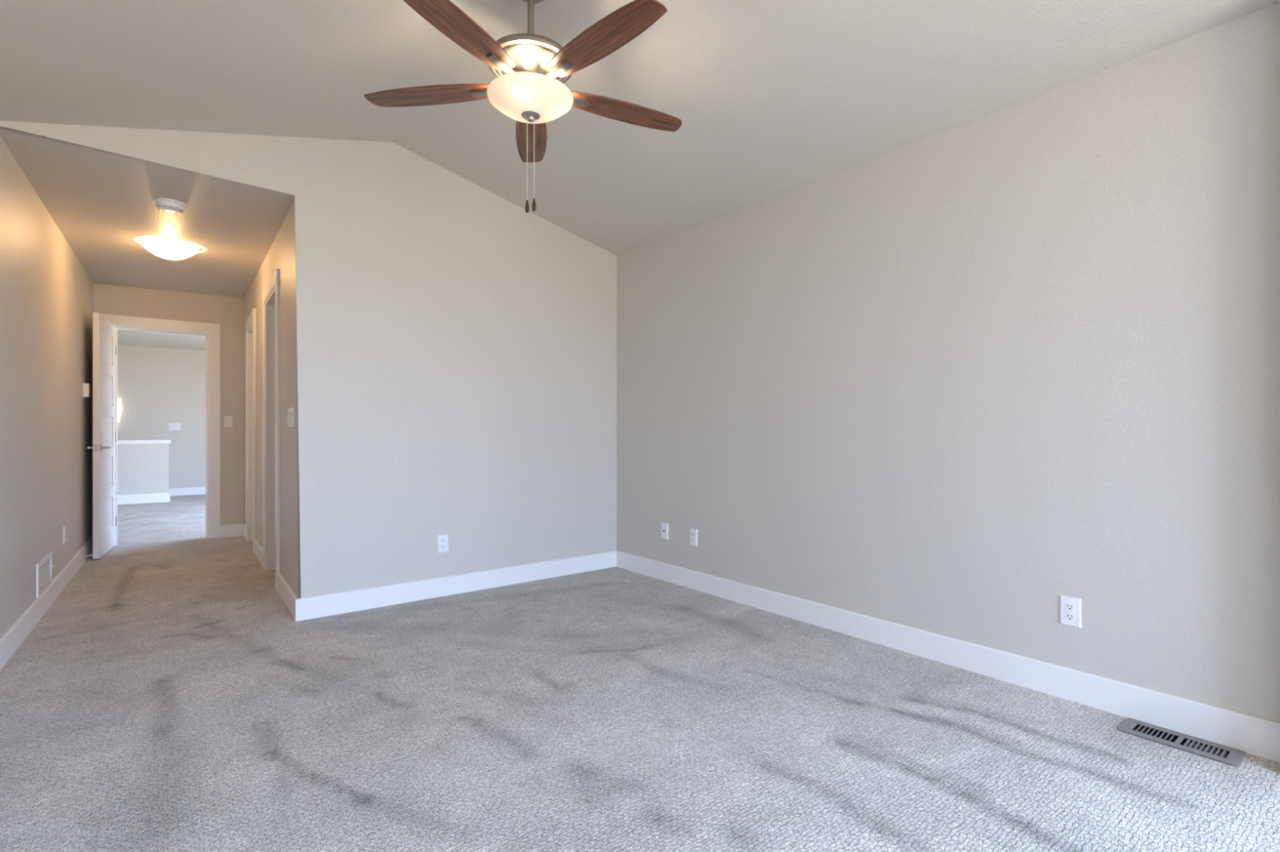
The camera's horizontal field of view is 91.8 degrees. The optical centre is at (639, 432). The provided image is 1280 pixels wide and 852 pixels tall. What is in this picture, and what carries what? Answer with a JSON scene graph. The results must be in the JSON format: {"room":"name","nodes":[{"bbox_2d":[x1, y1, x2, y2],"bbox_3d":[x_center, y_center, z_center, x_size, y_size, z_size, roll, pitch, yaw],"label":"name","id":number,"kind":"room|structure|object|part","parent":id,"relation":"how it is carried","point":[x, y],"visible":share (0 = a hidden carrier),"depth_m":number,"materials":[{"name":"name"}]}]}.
{"room":"empty bedroom","nodes":[
{"label":"empty bedroom","id":0,"kind":"room"},
{"bbox_2d":[0,136,93,638],"bbox_3d":[-1.983,-0.200,1.466,0.120,2.500,10.257,0,0,-36],"label":"wall","id":1,"kind":"structure","parent":0,"point":[46,294],"depth_m":3.47,"materials":[{"name":"beige paint"}]},
{"bbox_2d":[35,551,54,598],"bbox_3d":[-3.498,0.828,3.651,0.022,0.190,0.460,0,0,-36],"label":"air vent","id":2,"kind":"object","parent":1,"relation":"in","point":[43,567],"visible":1,"depth_m":3.63,"materials":[{"name":"white plastic"}]},
{"bbox_2d":[0,535,93,670],"bbox_3d":[-1.975,0.989,1.568,0.014,0.122,10.104,0,0,-36],"label":"baseboard","id":3,"kind":"structure","parent":1,"relation":"attached to","point":[15,636],"depth_m":3.46,"materials":[{"name":"white paint"}]},
{"bbox_2d":[62,525,66,543],"bbox_3d":[-3.960,0.700,4.268,0.009,0.116,0.072,0,0,-36],"label":"outlet","id":4,"kind":"object","parent":1,"relation":"attached to","point":[64,526],"visible":1,"depth_m":4.25,"materials":[{"name":"white plastic"}]},
{"bbox_2d":[83,382,90,398],"bbox_3d":[-4.577,-0.350,5.130,0.034,0.124,0.116,0,0,-36],"label":"thermostat","id":5,"kind":"object","parent":1,"relation":"attached to","point":[86,387],"visible":1,"depth_m":5.09,"materials":[{"name":"white plastic"}]},
{"bbox_2d":[117,444,168,495],"bbox_3d":[-8.293,0.608,8.651,2.735,0.885,0.120,0,0,-38],"label":"wall","id":6,"kind":"structure","parent":0,"point":[142,468],"depth_m":9.26,"materials":[{"name":"beige paint"}]},
{"bbox_2d":[117,492,169,504],"bbox_3d":[-8.283,0.983,8.650,2.749,0.135,0.134,0,0,-38],"label":"baseboard","id":7,"kind":"structure","parent":6,"relation":"attached to","point":[161,497],"depth_m":9.24,"materials":[{"name":"white paint"}]},
{"bbox_2d":[117,440,171,444],"bbox_3d":[-8.281,0.138,8.659,2.763,0.055,0.176,0,0,-38],"label":"trim","id":8,"kind":"structure","parent":6,"relation":"on","point":[119,442],"depth_m":9.25,"materials":[{"name":"white paint"}]},
{"bbox_2d":[0,133,294,297],"bbox_3d":[-3.489,-1.411,4.564,1.423,0.151,3.630,0,0,-38],"label":"ceiling","id":9,"kind":"structure","parent":0,"point":[103,210],"depth_m":3.90,"materials":[{"name":"beige paint"}]},
{"bbox_2d":[138,239,198,260],"bbox_3d":[-3.399,-1.305,4.476,0.344,0.097,0.336,0,0,-38],"label":"flush ceiling light","id":10,"kind":"object","parent":9,"relation":"attached to","point":[168,250],"visible":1,"depth_m":4.40,"materials":[{"name":"white glass"}]},
{"bbox_2d":[152,197,186,213],"bbox_3d":[-2.745,-1.323,3.623,0.160,0.042,0.160,0,0,-38],"label":"smoke detector","id":11,"kind":"object","parent":9,"relation":"attached to","point":[168,205],"visible":1,"depth_m":3.59,"materials":[{"name":"white plastic"}]},
{"bbox_2d":[117,345,205,488],"bbox_3d":[-7.871,-0.210,10.360,5.700,2.520,0.120,0,0,-38],"label":"wall","id":12,"kind":"structure","parent":0,"point":[157,388],"depth_m":10.32,"materials":[{"name":"beige paint"}]},
{"bbox_2d":[117,398,121,422],"bbox_3d":[-8.336,-0.360,9.843,0.171,0.380,0.125,0,0,-38],"label":"wall sconce","id":13,"kind":"object","parent":12,"relation":"attached to","point":[119,400],"visible":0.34,"depth_m":9.87,"materials":[{"name":"white fabric"}]},
{"bbox_2d":[168,422,180,430],"bbox_3d":[-7.770,-0.104,10.354,0.163,0.116,0.014,0,0,-38],"label":"light switch","id":14,"kind":"object","parent":12,"relation":"attached to","point":[172,426],"visible":1,"depth_m":10.35,"materials":[{"name":"white plastic"}]},
{"bbox_2d":[168,487,205,496],"bbox_3d":[-7.845,0.989,10.295,5.460,0.122,0.014,0,0,-38],"label":"baseboard","id":15,"kind":"structure","parent":12,"relation":"attached to","point":[193,491],"depth_m":10.45,"materials":[{"name":"white paint"}]},
{"bbox_2d":[117,329,205,351],"bbox_3d":[-6.210,-1.455,8.225,5.700,0.100,5.490,0,0,-38],"label":"ceiling","id":16,"kind":"structure","parent":0,"point":[130,338],"depth_m":9.46,"materials":[{"name":"beige paint"}]},
{"bbox_2d":[93,283,244,525],"bbox_3d":[-4.524,-0.210,6.059,5.700,2.520,0.120,0,0,-38],"label":"wall","id":17,"kind":"structure","parent":0,"point":[228,312],"depth_m":6.24,"materials":[{"name":"beige paint"}]},
{"bbox_2d":[87,312,116,559],"bbox_3d":[-4.665,0.024,5.415,0.143,2.028,0.744,0,0,-32],"label":"door","id":18,"kind":"structure","parent":17,"relation":"in","point":[104,348],"depth_m":5.29,"materials":[{"name":"white paint"}]},
{"bbox_3d":[-4.476,0.123,5.099,0.024,0.060,0.008,0,0,-32],"label":"latch plate","id":19,"kind":"part","parent":18,"relation":"part of","materials":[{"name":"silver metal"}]},
{"bbox_3d":[-4.492,0.123,5.219,0.059,0.062,0.150,0,0,-32],"label":"handle","id":20,"kind":"part","parent":18,"relation":"part of","materials":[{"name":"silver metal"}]},
{"bbox_2d":[100,313,220,546],"bbox_3d":[-4.604,-0.018,5.984,0.909,2.137,0.140,0,0,-38],"label":"trim","id":21,"kind":"structure","parent":17,"relation":"attached to","point":[211,331],"depth_m":6.16,"materials":[{"name":"white paint"}]},
{"bbox_2d":[224,416,232,427],"bbox_3d":[-4.155,-0.113,6.262,0.072,0.116,0.014,0,0,-38],"label":"light switch","id":22,"kind":"object","parent":17,"relation":"attached to","point":[228,420],"visible":1,"depth_m":6.26,"materials":[{"name":"white plastic"}]},
{"bbox_2d":[220,523,244,537],"bbox_3d":[-4.126,0.989,6.283,0.212,0.122,0.014,0,0,-38],"label":"baseboard","id":23,"kind":"structure","parent":17,"relation":"attached to","point":[233,530],"depth_m":6.27,"materials":[{"name":"white paint"}]},
{"bbox_2d":[244,200,294,593],"bbox_3d":[-2.969,-0.200,4.997,0.120,2.500,3.470,0,0,-36],"label":"wall","id":24,"kind":"structure","parent":0,"point":[281,255],"depth_m":3.92,"materials":[{"name":"beige paint"}]},
{"bbox_2d":[245,308,255,552],"bbox_3d":[-3.573,-0.018,5.797,0.140,2.137,0.836,0,0,-36],"label":"trim","id":25,"kind":"structure","parent":24,"relation":"attached to","point":[251,322],"depth_m":6.02,"materials":[{"name":"white paint"}]},
{"bbox_2d":[258,508,260,522],"bbox_3d":[-3.158,0.684,5.145,0.009,0.116,0.072,0,0,-37],"label":"outlet","id":26,"kind":"object","parent":24,"relation":"attached to","point":[259,508],"visible":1,"depth_m":5.12,"materials":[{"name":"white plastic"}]},
{"bbox_2d":[243,523,297,621],"bbox_3d":[-2.986,0.989,4.908,0.014,0.122,3.587,0,0,-36],"label":"baseboard","id":27,"kind":"structure","parent":24,"relation":"attached to","point":[286,594],"depth_m":3.88,"materials":[{"name":"white paint"}]},
{"bbox_2d":[262,268,279,591],"bbox_3d":[-2.606,-0.018,4.490,0.140,2.137,0.866,0,0,-36],"label":"trim","id":28,"kind":"structure","parent":24,"relation":"attached to","point":[271,293],"depth_m":4.73,"materials":[{"name":"white paint"}]},
{"bbox_2d":[287,407,293,427],"bbox_3d":[-2.030,-0.088,3.615,0.014,0.112,0.233,0,0,-37],"label":"light switch","id":29,"kind":"object","parent":24,"relation":"attached to","point":[291,411],"visible":1,"depth_m":3.60,"materials":[{"name":"white plastic"}]},
{"bbox_2d":[0,120,617,598],"bbox_3d":[-1.543,-0.374,3.852,3.463,2.849,0.120,0,0,-39],"label":"wall","id":30,"kind":"structure","parent":0,"point":[455,344],"depth_m":3.92,"materials":[{"name":"beige paint"}]},
{"bbox_2d":[437,533,448,553],"bbox_3d":[-1.268,0.714,3.993,0.072,0.116,0.009,0,0,-39],"label":"outlet","id":31,"kind":"object","parent":30,"relation":"attached to","point":[442,540],"visible":1,"depth_m":3.99,"materials":[{"name":"white plastic"}]},
{"bbox_2d":[440,544,445,549],"bbox_3d":[-1.267,0.734,3.992,0.031,0.029,0.004,0,0,-39],"label":"socket","id":32,"kind":"object","parent":31,"relation":"attached to","point":[442,546],"depth_m":3.99,"materials":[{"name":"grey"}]},
{"bbox_2d":[295,551,616,621],"bbox_3d":[-1.050,0.989,4.169,2.252,0.122,0.014,0,0,-39],"label":"baseboard","id":33,"kind":"structure","parent":30,"relation":"attached to","point":[331,604],"depth_m":3.98,"materials":[{"name":"white paint"}]},
{"bbox_2d":[0,494,1279,851],"bbox_3d":[-3.038,1.050,4.209,5.875,0.001,15.875,0,0,-38],"label":"floor","id":34,"kind":"structure","parent":0,"point":[169,698],"depth_m":2.14,"materials":[{"name":"carpet"}]},
{"bbox_2d":[1117,717,1245,766],"bbox_3d":[1.833,1.108,2.108,0.138,0.130,0.310,0,0,-38],"label":"floor vent","id":35,"kind":"object","parent":34,"relation":"in","point":[1217,752],"visible":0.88,"depth_m":2.10,"materials":[{"name":"grey metal"}]},
{"bbox_2d":[0,0,1279,256],"bbox_3d":[0.466,-1.581,1.117,3.808,0.597,6.790,0,0,-38],"label":"ceiling","id":36,"kind":"structure","parent":0,"point":[771,98],"depth_m":2.68,"materials":[{"name":"beige paint"}]},
{"bbox_2d":[364,0,681,213],"bbox_3d":[-0.386,-1.316,2.413,1.292,0.917,1.290,0,0,-38],"label":"ceiling fan","id":37,"kind":"object","parent":36,"relation":"hanging from","point":[531,70],"visible":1,"depth_m":2.31,"materials":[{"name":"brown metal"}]},
{"bbox_3d":[-0.830,-1.348,2.478,0.548,0.006,0.140,0,2,9],"label":"blade","id":38,"kind":"part","parent":37,"relation":"part of","materials":[{"name":"brown wood"}]},
{"bbox_3d":[-0.609,-1.348,2.053,0.140,0.006,0.548,2,1,26],"label":"blade","id":39,"kind":"part","parent":37,"relation":"part of","materials":[{"name":"brown wood"}]},
{"bbox_3d":[-0.573,-1.344,2.440,0.187,0.024,0.038,0,2,8],"label":"blade arm","id":40,"kind":"part","parent":37,"relation":"part of","materials":[{"name":"silver metal"}]},
{"bbox_3d":[-0.493,-1.344,2.285,0.038,0.024,0.187,2,1,26],"label":"blade arm","id":41,"kind":"part","parent":37,"relation":"part of","materials":[{"name":"silver metal"}]},
{"bbox_3d":[-0.440,-1.071,2.418,0.003,0.341,0.003,0,0,-38],"label":"pull chain","id":42,"kind":"part","parent":37,"relation":"part of","materials":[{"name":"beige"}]},
{"bbox_3d":[-0.440,-0.883,2.418,0.016,0.052,0.016,0,0,-38],"label":"pull knob","id":43,"kind":"part","parent":37,"relation":"part of","materials":[{"name":"brown wood"}]},
{"bbox_3d":[-0.426,-1.275,2.418,0.332,0.082,0.332,0,0,-38],"label":"lamp shade","id":44,"kind":"part","parent":37,"relation":"part of","materials":[{"name":"white glass"}]},
{"bbox_3d":[-0.494,-1.348,2.820,0.140,0.006,0.548,-2,0,-9],"label":"blade","id":45,"kind":"part","parent":37,"relation":"part of","materials":[{"name":"brown wood"}]},
{"bbox_3d":[-0.413,-1.075,2.418,0.003,0.334,0.003,0,0,-38],"label":"pull chain","id":46,"kind":"part","parent":37,"relation":"part of","materials":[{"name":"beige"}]},
{"bbox_3d":[-0.413,-0.890,2.418,0.016,0.052,0.016,0,0,-38],"label":"pull knob","id":47,"kind":"part","parent":37,"relation":"part of","materials":[{"name":"brown wood"}]},
{"bbox_3d":[-0.321,-1.344,2.313,0.187,0.024,0.038,0,-2,44],"label":"blade arm","id":48,"kind":"part","parent":37,"relation":"part of","materials":[{"name":"silver metal"}]},
{"bbox_3d":[-0.295,-1.344,2.486,0.187,0.024,0.038,0,-2,-28],"label":"blade arm","id":49,"kind":"part","parent":37,"relation":"part of","materials":[{"name":"silver metal"}]},
{"bbox_3d":[-0.136,-1.348,2.132,0.548,0.006,0.140,0,-2,44],"label":"blade","id":50,"kind":"part","parent":37,"relation":"part of","materials":[{"name":"brown wood"}]},
{"bbox_3d":[-0.065,-1.348,2.606,0.548,0.006,0.140,0,-2,-28],"label":"blade","id":51,"kind":"part","parent":37,"relation":"part of","materials":[{"name":"brown wood"}]},
{"bbox_2d":[617,2,1279,723],"bbox_3d":[1.903,-0.182,2.267,0.120,2.464,6.741,0,0,-37],"label":"wall","id":52,"kind":"structure","parent":0,"point":[958,382],"depth_m":2.62,"materials":[{"name":"beige paint"}]},
{"bbox_2d":[661,522,667,539],"bbox_3d":[0.171,0.700,4.413,0.015,0.116,0.072,0,0,-38],"label":"cable plate","id":53,"kind":"object","parent":52,"relation":"attached to","point":[664,526],"visible":1,"depth_m":4.41,"materials":[{"name":"white plastic"}]},
{"bbox_2d":[689,528,697,546],"bbox_3d":[0.360,0.703,4.173,0.009,0.116,0.072,0,0,-38],"label":"outlet","id":54,"kind":"object","parent":52,"relation":"attached to","point":[693,532],"visible":1,"depth_m":4.17,"materials":[{"name":"white plastic"}]},
{"bbox_2d":[616,551,1279,763],"bbox_3d":[0.931,0.989,3.424,0.014,0.122,3.678,0,0,-37],"label":"baseboard","id":55,"kind":"structure","parent":52,"relation":"attached to","point":[1251,735],"depth_m":2.59,"materials":[{"name":"white paint"}]},
{"bbox_2d":[1060,595,1081,628],"bbox_3d":[1.691,0.703,2.437,0.009,0.116,0.072,0,0,-38],"label":"outlet","id":56,"kind":"object","parent":52,"relation":"attached to","point":[1070,606],"visible":1,"depth_m":2.43,"materials":[{"name":"white plastic"}]},
{"bbox_2d":[1065,603,1075,610],"bbox_3d":[1.690,0.683,2.436,0.004,0.029,0.031,0,0,-38],"label":"socket","id":57,"kind":"object","parent":56,"relation":"attached to","point":[1068,606],"depth_m":2.43,"materials":[{"name":"white plastic"}]},
{"bbox_2d":[1065,613,1075,620],"bbox_3d":[1.690,0.723,2.436,0.004,0.029,0.031,0,0,-38],"label":"socket","id":58,"kind":"object","parent":56,"relation":"attached to","point":[1068,616],"depth_m":2.43,"materials":[{"name":"white plastic"}]}
]}

